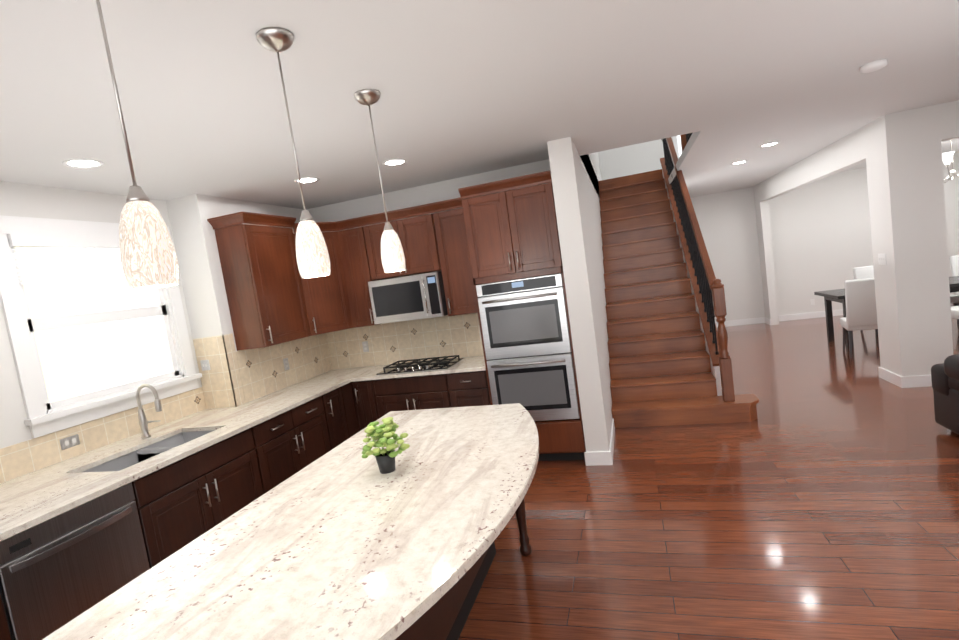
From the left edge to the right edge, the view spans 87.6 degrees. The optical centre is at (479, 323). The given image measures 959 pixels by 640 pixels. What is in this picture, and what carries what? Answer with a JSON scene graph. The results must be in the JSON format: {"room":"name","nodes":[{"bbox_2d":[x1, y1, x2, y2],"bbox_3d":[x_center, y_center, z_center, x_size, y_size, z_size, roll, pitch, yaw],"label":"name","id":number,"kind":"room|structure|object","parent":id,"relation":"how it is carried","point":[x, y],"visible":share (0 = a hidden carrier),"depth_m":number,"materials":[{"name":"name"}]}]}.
{"room":"kitchen","nodes":[
{"label":"kitchen","id":0,"kind":"room"},
{"bbox_2d":[0,181,201,449],"bbox_3d":[-3.323,0.704,1.396,0.100,2.700,6.300,-7,5,17],"label":"wall","id":1,"kind":"structure","parent":0,"point":[25,200],"depth_m":3.21,"materials":[{"name":"white paint"}]},
{"bbox_2d":[0,215,201,437],"bbox_3d":[-2.680,-0.042,3.603,0.131,1.365,1.280,-7,5,17],"label":"window","id":2,"kind":"structure","parent":1,"relation":"in","point":[45,416],"depth_m":3.34,"materials":[{"name":"white"}]},
{"bbox_2d":[15,247,170,401],"bbox_3d":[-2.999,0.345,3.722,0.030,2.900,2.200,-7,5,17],"label":"window glass","id":3,"kind":"object","parent":2,"relation":"in","point":[79,360],"visible":0.2,"depth_m":3.85,"materials":[{"name":"white glass"}]},
{"bbox_2d":[0,339,211,483],"bbox_3d":[-2.728,0.586,3.180,0.009,0.615,2.340,-7,5,17],"label":"tile backsplash","id":4,"kind":"structure","parent":1,"relation":"attached to","point":[29,456],"depth_m":3.43,"materials":[{"name":"brown tile"}]},
{"bbox_2d":[60,434,79,449],"bbox_3d":[-2.673,0.777,3.264,0.007,0.070,0.115,-7,5,17],"label":"outlet","id":5,"kind":"object","parent":4,"relation":"attached to","point":[70,441],"depth_m":3.26,"materials":[{"name":"plastic"}]},
{"bbox_2d":[200,360,209,370],"bbox_3d":[-2.335,0.360,4.249,0.090,0.090,0.014,-7,5,17],"label":"outlet","id":6,"kind":"object","parent":4,"relation":"attached to","point":[205,365],"depth_m":4.25,"materials":[{"name":"plastic"}]},
{"bbox_2d":[166,194,231,338],"bbox_3d":[-2.258,0.289,4.285,0.320,2.700,0.100,-7,5,17],"label":"wall","id":7,"kind":"structure","parent":0,"point":[197,258],"depth_m":4.17,"materials":[{"name":"white paint"}]},
{"bbox_2d":[206,195,303,350],"bbox_3d":[-1.937,0.179,4.990,0.100,2.700,1.450,-7,5,17],"label":"wall","id":8,"kind":"structure","parent":0,"point":[218,206],"depth_m":4.47,"materials":[{"name":"white paint"}]},
{"bbox_2d":[211,212,310,350],"bbox_3d":[-1.913,-0.378,4.532,0.332,1.124,0.691,-7,5,17],"label":"upper cabinet","id":9,"kind":"object","parent":8,"relation":"attached to","point":[274,297],"depth_m":4.27,"materials":[{"name":"brown wood"}]},
{"bbox_2d":[220,333,331,406],"bbox_3d":[-1.897,0.313,4.882,0.010,0.615,1.448,-7,5,17],"label":"tile backsplash","id":10,"kind":"structure","parent":8,"relation":"attached to","point":[232,377],"depth_m":4.65,"materials":[{"name":"brown tile"}]},
{"bbox_2d":[283,358,289,370],"bbox_3d":[-1.883,0.400,4.873,0.007,0.115,0.070,-7,5,17],"label":"outlet","id":11,"kind":"object","parent":10,"relation":"attached to","point":[286,364],"depth_m":4.87,"materials":[{"name":"plastic"}]},
{"bbox_2d":[291,221,358,335],"bbox_3d":[-1.619,-0.444,5.073,0.588,1.075,0.753,-7,5,17],"label":"upper cabinet","id":12,"kind":"object","parent":8,"relation":"attached to","point":[327,299],"depth_m":4.97,"materials":[{"name":"brown wood"}]},
{"bbox_2d":[306,159,550,231],"bbox_3d":[-0.385,-0.062,5.212,2.770,2.700,0.100,-7,5,17],"label":"wall","id":13,"kind":"structure","parent":0,"point":[408,197],"depth_m":5.08,"materials":[{"name":"white paint"}]},
{"bbox_2d":[339,225,379,327],"bbox_3d":[-1.178,-0.472,5.153,0.396,0.990,0.347,-7,5,17],"label":"upper cabinet","id":14,"kind":"object","parent":13,"relation":"attached to","point":[358,253],"depth_m":5.02,"materials":[{"name":"brown wood"}]},
{"bbox_2d":[328,313,483,369],"bbox_3d":[-0.748,0.191,5.294,1.977,0.457,0.009,-7,5,17],"label":"tile backsplash","id":15,"kind":"structure","parent":13,"relation":"attached to","point":[388,343],"depth_m":5.30,"materials":[{"name":"brown tile"}]},
{"bbox_2d":[362,341,368,351],"bbox_3d":[-1.242,0.257,5.441,0.070,0.115,0.007,-7,5,17],"label":"outlet","id":16,"kind":"object","parent":15,"relation":"attached to","point":[365,344],"depth_m":5.44,"materials":[{"name":"plastic"}]},
{"bbox_2d":[371,213,442,279],"bbox_3d":[-0.723,-0.751,5.005,0.740,0.541,0.305,-7,5,17],"label":"upper cabinet","id":17,"kind":"object","parent":13,"relation":"attached to","point":[416,235],"depth_m":4.83,"materials":[{"name":"brown wood"}]},
{"bbox_2d":[368,271,447,324],"bbox_3d":[-0.673,-0.256,4.984,0.732,0.426,0.440,-7,5,17],"label":"microwave","id":18,"kind":"object","parent":17,"relation":"attached to","point":[410,297],"visible":1,"depth_m":4.81,"materials":[{"name":"grey metal"}]},
{"bbox_2d":[431,205,477,315],"bbox_3d":[-0.177,-0.589,4.866,0.468,0.990,0.305,-7,5,17],"label":"upper cabinet","id":19,"kind":"object","parent":13,"relation":"attached to","point":[450,230],"depth_m":4.73,"materials":[{"name":"brown wood"}]},
{"bbox_2d":[0,0,958,209],"bbox_3d":[2.106,-1.815,3.618,10.100,0.340,14.200,-7,5,17],"label":"ceiling","id":20,"kind":"structure","parent":0,"point":[468,87],"depth_m":2.65,"materials":[{"name":"white paint"}]},
{"bbox_2d":[62,159,103,168],"bbox_3d":[-2.345,-0.943,2.960,0.199,0.006,0.199,-9,5,-7],"label":"recessed light","id":21,"kind":"object","parent":20,"relation":"in","point":[73,163],"depth_m":2.96,"materials":[{"name":"white"}]},
{"bbox_2d":[96,0,179,289],"bbox_3d":[-0.897,-0.539,1.244,0.132,0.905,0.132,-7,5,8],"label":"pendant light","id":22,"kind":"object","parent":20,"relation":"hanging from","point":[148,257],"depth_m":1.23,"materials":[{"name":"white glass"}]},
{"bbox_2d":[256,27,330,277],"bbox_3d":[-0.701,-0.627,1.910,0.132,0.905,0.132,-7,5,8],"label":"pendant light","id":23,"kind":"object","parent":20,"relation":"hanging from","point":[312,256],"depth_m":1.89,"materials":[{"name":"white glass"}]},
{"bbox_2d":[294,177,319,183],"bbox_3d":[-1.429,-1.182,4.141,0.199,0.006,0.199,-7,5,11],"label":"recessed light","id":24,"kind":"object","parent":20,"relation":"in","point":[305,180],"depth_m":4.14,"materials":[{"name":"white"}]},
{"bbox_2d":[354,89,404,272],"bbox_3d":[-0.506,-0.716,2.576,0.132,0.905,0.132,-7,5,8],"label":"pendant light","id":25,"kind":"object","parent":20,"relation":"hanging from","point":[392,254],"depth_m":2.56,"materials":[{"name":"white glass"}]},
{"bbox_2d":[382,159,406,165],"bbox_3d":[-0.671,-1.274,3.969,0.199,0.006,0.199,-7,5,11],"label":"recessed light","id":26,"kind":"object","parent":20,"relation":"in","point":[393,162],"depth_m":3.97,"materials":[{"name":"white"}]},
{"bbox_2d":[680,133,691,151],"bbox_3d":[2.294,-2.621,5.378,0.110,1.360,2.327,-7,5,17],"label":"balcony railing","id":27,"kind":"object","parent":20,"relation":"on","point":[685,138],"depth_m":6.43,"materials":[{"name":"brown wood"}]},
{"bbox_2d":[731,160,747,164],"bbox_3d":[3.372,-2.081,6.489,0.199,0.006,0.199,-7,5,11],"label":"recessed light","id":28,"kind":"object","parent":20,"relation":"in","point":[740,162],"depth_m":6.49,"materials":[{"name":"white"}]},
{"bbox_2d":[759,142,779,147],"bbox_3d":[3.200,-1.968,5.514,0.199,0.006,0.199,-7,5,11],"label":"recessed light","id":29,"kind":"object","parent":20,"relation":"in","point":[773,143],"depth_m":5.52,"materials":[{"name":"white"}]},
{"bbox_2d":[860,59,887,72],"bbox_3d":[2.539,-1.651,3.219,0.138,0.035,0.138,-7,5,8],"label":"smoke detector","id":30,"kind":"object","parent":20,"relation":"in","point":[876,65],"depth_m":3.18,"materials":[{"name":"white plastic"}]},
{"bbox_2d":[942,140,958,182],"bbox_3d":[6.254,-2.196,6.638,0.878,0.618,0.847,-7,5,17],"label":"chandelier","id":31,"kind":"object","parent":20,"relation":"hanging from","point":[947,157],"visible":0.5,"depth_m":6.38,"materials":[{"name":"white glass"}]},
{"bbox_2d":[547,137,611,451],"bbox_3d":[1.604,-1.958,7.313,0.190,5.500,7.010,-7,5,17],"label":"wall","id":32,"kind":"structure","parent":0,"point":[577,205],"depth_m":4.15,"materials":[{"name":"white paint"}]},
{"bbox_2d":[608,418,614,464],"bbox_3d":[1.225,1.074,4.604,0.015,0.115,0.906,-7,5,17],"label":"baseboard","id":33,"kind":"structure","parent":32,"relation":"attached to","point":[610,453],"depth_m":4.43,"materials":[{"name":"white"}]},
{"bbox_2d":[458,305,958,639],"bbox_3d":[2.526,1.044,4.084,11.200,0.100,14.600,-7,5,17],"label":"floor","id":34,"kind":"structure","parent":0,"point":[818,499],"depth_m":3.06,"materials":[{"name":"brown wood"}]},
{"bbox_2d":[0,595,10,639],"bbox_3d":[-2.319,1.419,2.089,0.594,0.884,0.280,-7,5,17],"label":"base cabinet","id":35,"kind":"object","parent":34,"relation":"on","point":[4,631],"depth_m":2.12,"materials":[{"name":"brown wood"}]},
{"bbox_2d":[0,366,375,540],"bbox_3d":[-2.027,0.762,3.759,0.960,0.030,3.788,-7,5,17],"label":"countertop","id":36,"kind":"structure","parent":35,"relation":"on","point":[32,499],"depth_m":3.08,"materials":[{"name":"stone"}]},
{"bbox_2d":[136,384,161,438],"bbox_3d":[-2.302,0.609,3.548,0.218,0.385,0.151,-7,5,17],"label":"faucet","id":37,"kind":"object","parent":36,"relation":"on","point":[143,421],"visible":1,"depth_m":3.51,"materials":[{"name":"silver metal"}]},
{"bbox_2d":[83,430,214,471],"bbox_3d":[-2.100,0.931,3.263,0.458,0.193,0.838,-7,5,17],"label":"sink","id":38,"kind":"object","parent":36,"relation":"in","point":[140,455],"visible":0.04,"depth_m":3.35,"materials":[{"name":"silver metal"}]},
{"bbox_2d":[0,482,149,639],"bbox_3d":[-2.163,1.358,2.521,0.641,0.882,0.625,-7,5,17],"label":"dishwasher","id":39,"kind":"object","parent":34,"relation":"on","point":[60,571],"visible":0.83,"depth_m":2.37,"materials":[{"name":"grey"}]},
{"bbox_2d":[132,450,271,568],"bbox_3d":[-1.948,1.368,3.309,0.594,0.660,0.972,-7,5,17],"label":"base cabinet","id":40,"kind":"object","parent":34,"relation":"on","point":[182,503],"depth_m":3.04,"materials":[{"name":"brown wood"}]},
{"bbox_2d":[180,393,336,488],"bbox_3d":[-1.727,1.150,4.108,0.594,0.884,0.996,-7,5,17],"label":"base cabinet","id":41,"kind":"object","parent":34,"relation":"on","point":[293,439],"depth_m":3.90,"materials":[{"name":"brown wood"}]},
{"bbox_2d":[328,385,351,445],"bbox_3d":[-1.571,1.080,4.638,0.594,0.884,0.369,-7,5,17],"label":"base cabinet","id":42,"kind":"object","parent":34,"relation":"on","point":[336,396],"depth_m":4.63,"materials":[{"name":"brown wood"}]},
{"bbox_2d":[344,382,359,435],"bbox_3d":[-1.500,1.048,4.880,0.594,0.884,0.246,-7,5,17],"label":"base cabinet","id":43,"kind":"object","parent":34,"relation":"on","point":[348,398],"depth_m":4.81,"materials":[{"name":"brown wood"}]},
{"bbox_2d":[352,379,383,430],"bbox_3d":[-0.971,0.949,5.132,0.323,0.884,0.595,-7,5,17],"label":"base cabinet","id":44,"kind":"object","parent":34,"relation":"on","point":[369,404],"depth_m":4.83,"materials":[{"name":"brown wood"}]},
{"bbox_2d":[380,373,459,414],"bbox_3d":[-0.522,0.898,4.994,0.889,0.884,0.595,-7,5,17],"label":"base cabinet","id":45,"kind":"object","parent":34,"relation":"on","point":[439,390],"depth_m":4.66,"materials":[{"name":"brown wood"}]},
{"bbox_2d":[395,498,531,639],"bbox_3d":[-0.427,1.139,2.200,0.891,0.883,2.062,-7,5,17],"label":"kitchen island","id":46,"kind":"object","parent":34,"relation":"on","point":[445,616],"visible":0.15,"depth_m":2.44,"materials":[{"name":"brown wood"}]},
{"bbox_2d":[42,403,538,639],"bbox_3d":[-0.342,0.670,2.121,1.145,0.030,2.125,-7,5,17],"label":"island countertop","id":47,"kind":"structure","parent":46,"relation":"on","point":[344,540],"depth_m":1.61,"materials":[{"name":"stone"}]},
{"bbox_2d":[362,417,409,473],"bbox_3d":[-0.419,0.539,2.201,0.220,0.233,0.238,-7,5,17],"label":"potted plant","id":48,"kind":"object","parent":47,"relation":"on","point":[385,459],"visible":1,"depth_m":2.17,"materials":[{"name":"green plant"}]},
{"bbox_2d":[452,370,490,406],"bbox_3d":[-0.012,0.839,4.836,0.452,0.884,0.595,-7,5,17],"label":"base cabinet","id":49,"kind":"object","parent":34,"relation":"on","point":[472,389],"depth_m":4.51,"materials":[{"name":"brown wood"}]},
{"bbox_2d":[352,356,485,380],"bbox_3d":[-0.496,0.437,4.924,1.336,0.030,0.633,-7,5,17],"label":"countertop","id":50,"kind":"structure","parent":49,"relation":"on","point":[475,363],"depth_m":4.70,"materials":[{"name":"stone"}]},
{"bbox_2d":[376,355,462,374],"bbox_3d":[-0.581,0.407,4.943,0.741,0.048,0.480,-7,5,17],"label":"cooktop","id":51,"kind":"object","parent":50,"relation":"in","point":[434,363],"visible":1,"depth_m":4.87,"materials":[{"name":"black metal"}]},
{"bbox_2d":[458,170,585,460],"bbox_3d":[0.460,-0.007,4.556,0.784,2.470,0.685,-7,5,17],"label":"tall cabinet","id":52,"kind":"object","parent":34,"relation":"on","point":[512,233],"visible":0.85,"depth_m":4.21,"materials":[{"name":"brown wood"}]},
{"bbox_2d":[476,273,579,420],"bbox_3d":[0.482,0.209,4.548,0.744,1.240,0.648,-7,5,17],"label":"double oven","id":53,"kind":"object","parent":52,"relation":"in","point":[525,332],"visible":0.98,"depth_m":4.28,"materials":[{"name":"grey metal"}]},
{"bbox_2d":[598,169,758,427],"bbox_3d":[2.340,-0.751,6.601,1.358,3.040,3.940,-7,5,17],"label":"staircase","id":54,"kind":"structure","parent":34,"relation":"on","point":[661,374],"depth_m":5.91,"materials":[{"name":"brown wood"}]},
{"bbox_2d":[661,167,721,395],"bbox_3d":[2.759,-0.897,6.649,0.100,3.200,3.698,-7,5,17],"label":"wall","id":55,"kind":"structure","parent":54,"relation":"attached to","point":[715,371],"depth_m":5.41,"materials":[{"name":"white paint"}]},
{"bbox_2d":[660,137,734,401],"bbox_3d":[2.656,-1.440,6.488,0.142,3.949,3.958,-7,5,17],"label":"stair railing","id":56,"kind":"object","parent":54,"relation":"on","point":[707,285],"visible":0.9,"depth_m":5.47,"materials":[{"name":"brown wood"}]},
{"bbox_2d":[840,278,877,358],"bbox_3d":[4.980,-0.087,6.445,0.460,1.015,0.582,-6,6,27],"label":"dining chair","id":57,"kind":"object","parent":34,"relation":"on","point":[860,300],"visible":0.67,"depth_m":6.26,"materials":[{"name":"white fabric"}]},
{"bbox_2d":[853,266,877,334],"bbox_3d":[6.198,-0.377,7.718,0.488,1.015,0.604,-7,5,17],"label":"dining chair","id":58,"kind":"object","parent":34,"relation":"on","point":[865,272],"visible":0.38,"depth_m":7.90,"materials":[{"name":"white fabric"}]},
{"bbox_2d":[814,276,958,348],"bbox_3d":[6.167,-0.173,6.952,2.300,0.760,0.900,-7,5,17],"label":"dining table","id":59,"kind":"object","parent":34,"relation":"on","point":[836,295],"visible":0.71,"depth_m":7.27,"materials":[{"name":"black wood"}]},
{"bbox_2d":[931,354,958,434],"bbox_3d":[3.694,0.628,2.611,1.065,0.654,2.573,-7,5,17],"label":"sofa","id":60,"kind":"object","parent":34,"relation":"on","point":[945,380],"visible":1,"depth_m":3.76,"materials":[{"name":"black leather"}]},
{"bbox_2d":[950,294,958,323],"bbox_3d":[6.790,-0.445,7.536,0.460,1.015,0.582,-7,5,17],"label":"dining chair","id":61,"kind":"object","parent":34,"relation":"on","point":[954,300],"visible":0.04,"depth_m":7.23,"materials":[{"name":"white fabric"}]},
{"bbox_2d":[950,255,958,322],"bbox_3d":[7.351,-0.506,7.321,0.460,1.015,0.582,-6,6,21],"label":"dining chair","id":62,"kind":"object","parent":34,"relation":"on","point":[954,261],"visible":0.71,"depth_m":7.54,"materials":[{"name":"white fabric"}]},
{"bbox_2d":[951,306,958,318],"bbox_3d":[6.113,-0.225,6.179,0.460,1.015,0.582,-8,5,3],"label":"dining chair","id":63,"kind":"object","parent":34,"relation":"on","point":[954,312],"visible":0.15,"depth_m":6.22,"materials":[{"name":"white fabric"}]},
{"bbox_2d":[599,137,958,321],"bbox_3d":[5.727,-2.767,9.730,6.400,5.500,0.100,-7,5,17],"label":"wall","id":64,"kind":"structure","parent":0,"point":[821,234],"depth_m":9.76,"materials":[{"name":"white paint"}]},
{"bbox_2d":[673,135,681,158],"bbox_3d":[4.399,-3.810,9.912,1.060,1.360,0.028,-7,5,17],"label":"window","id":65,"kind":"structure","parent":64,"relation":"in","point":[677,143],"depth_m":10.06,"materials":[{"name":"white"}]},
{"bbox_2d":[715,317,764,327],"bbox_3d":[4.394,0.090,10.440,2.828,0.115,0.015,-7,5,17],"label":"baseboard","id":66,"kind":"structure","parent":64,"relation":"attached to","point":[752,320],"depth_m":10.13,"materials":[{"name":"white"}]},
{"bbox_2d":[779,304,952,320],"bbox_3d":[7.441,-0.260,9.499,3.303,0.115,0.015,-7,5,17],"label":"baseboard","id":67,"kind":"structure","parent":64,"relation":"attached to","point":[835,312],"depth_m":9.80,"materials":[{"name":"white"}]},
{"bbox_2d":[753,119,894,372],"bbox_3d":[4.914,-1.025,7.474,0.140,2.700,5.090,-7,5,17],"label":"wall","id":68,"kind":"structure","parent":0,"point":[857,147],"depth_m":5.70,"materials":[{"name":"white paint"}]},
{"bbox_2d":[764,317,770,324],"bbox_3d":[5.671,-0.036,9.825,0.015,0.115,0.360,-7,5,17],"label":"baseboard","id":69,"kind":"structure","parent":68,"relation":"attached to","point":[768,321],"depth_m":9.81,"materials":[{"name":"white"}]},
{"bbox_2d":[878,254,886,264],"bbox_3d":[4.165,-0.662,5.173,0.012,0.115,0.160,-7,5,17],"label":"light switch","id":70,"kind":"object","parent":68,"relation":"attached to","point":[881,259],"depth_m":5.17,"materials":[{"name":"white plastic"}]},
{"bbox_2d":[878,367,899,386],"bbox_3d":[4.348,0.566,5.275,0.040,0.115,0.466,-7,5,17],"label":"baseboard","id":71,"kind":"structure","parent":68,"relation":"attached to","point":[889,376],"depth_m":5.27,"materials":[{"name":"white"}]},
{"bbox_2d":[878,100,958,375],"bbox_3d":[5.765,-0.876,4.497,3.470,2.700,0.140,-7,5,17],"label":"wall","id":72,"kind":"structure","parent":0,"point":[911,140],"depth_m":4.87,"materials":[{"name":"white paint"}]},
{"bbox_2d":[900,375,931,387],"bbox_3d":[4.482,0.574,4.983,0.462,0.115,0.016,-7,5,17],"label":"baseboard","id":73,"kind":"structure","parent":72,"relation":"attached to","point":[919,380],"depth_m":5.01,"materials":[{"name":"white"}]}
]}

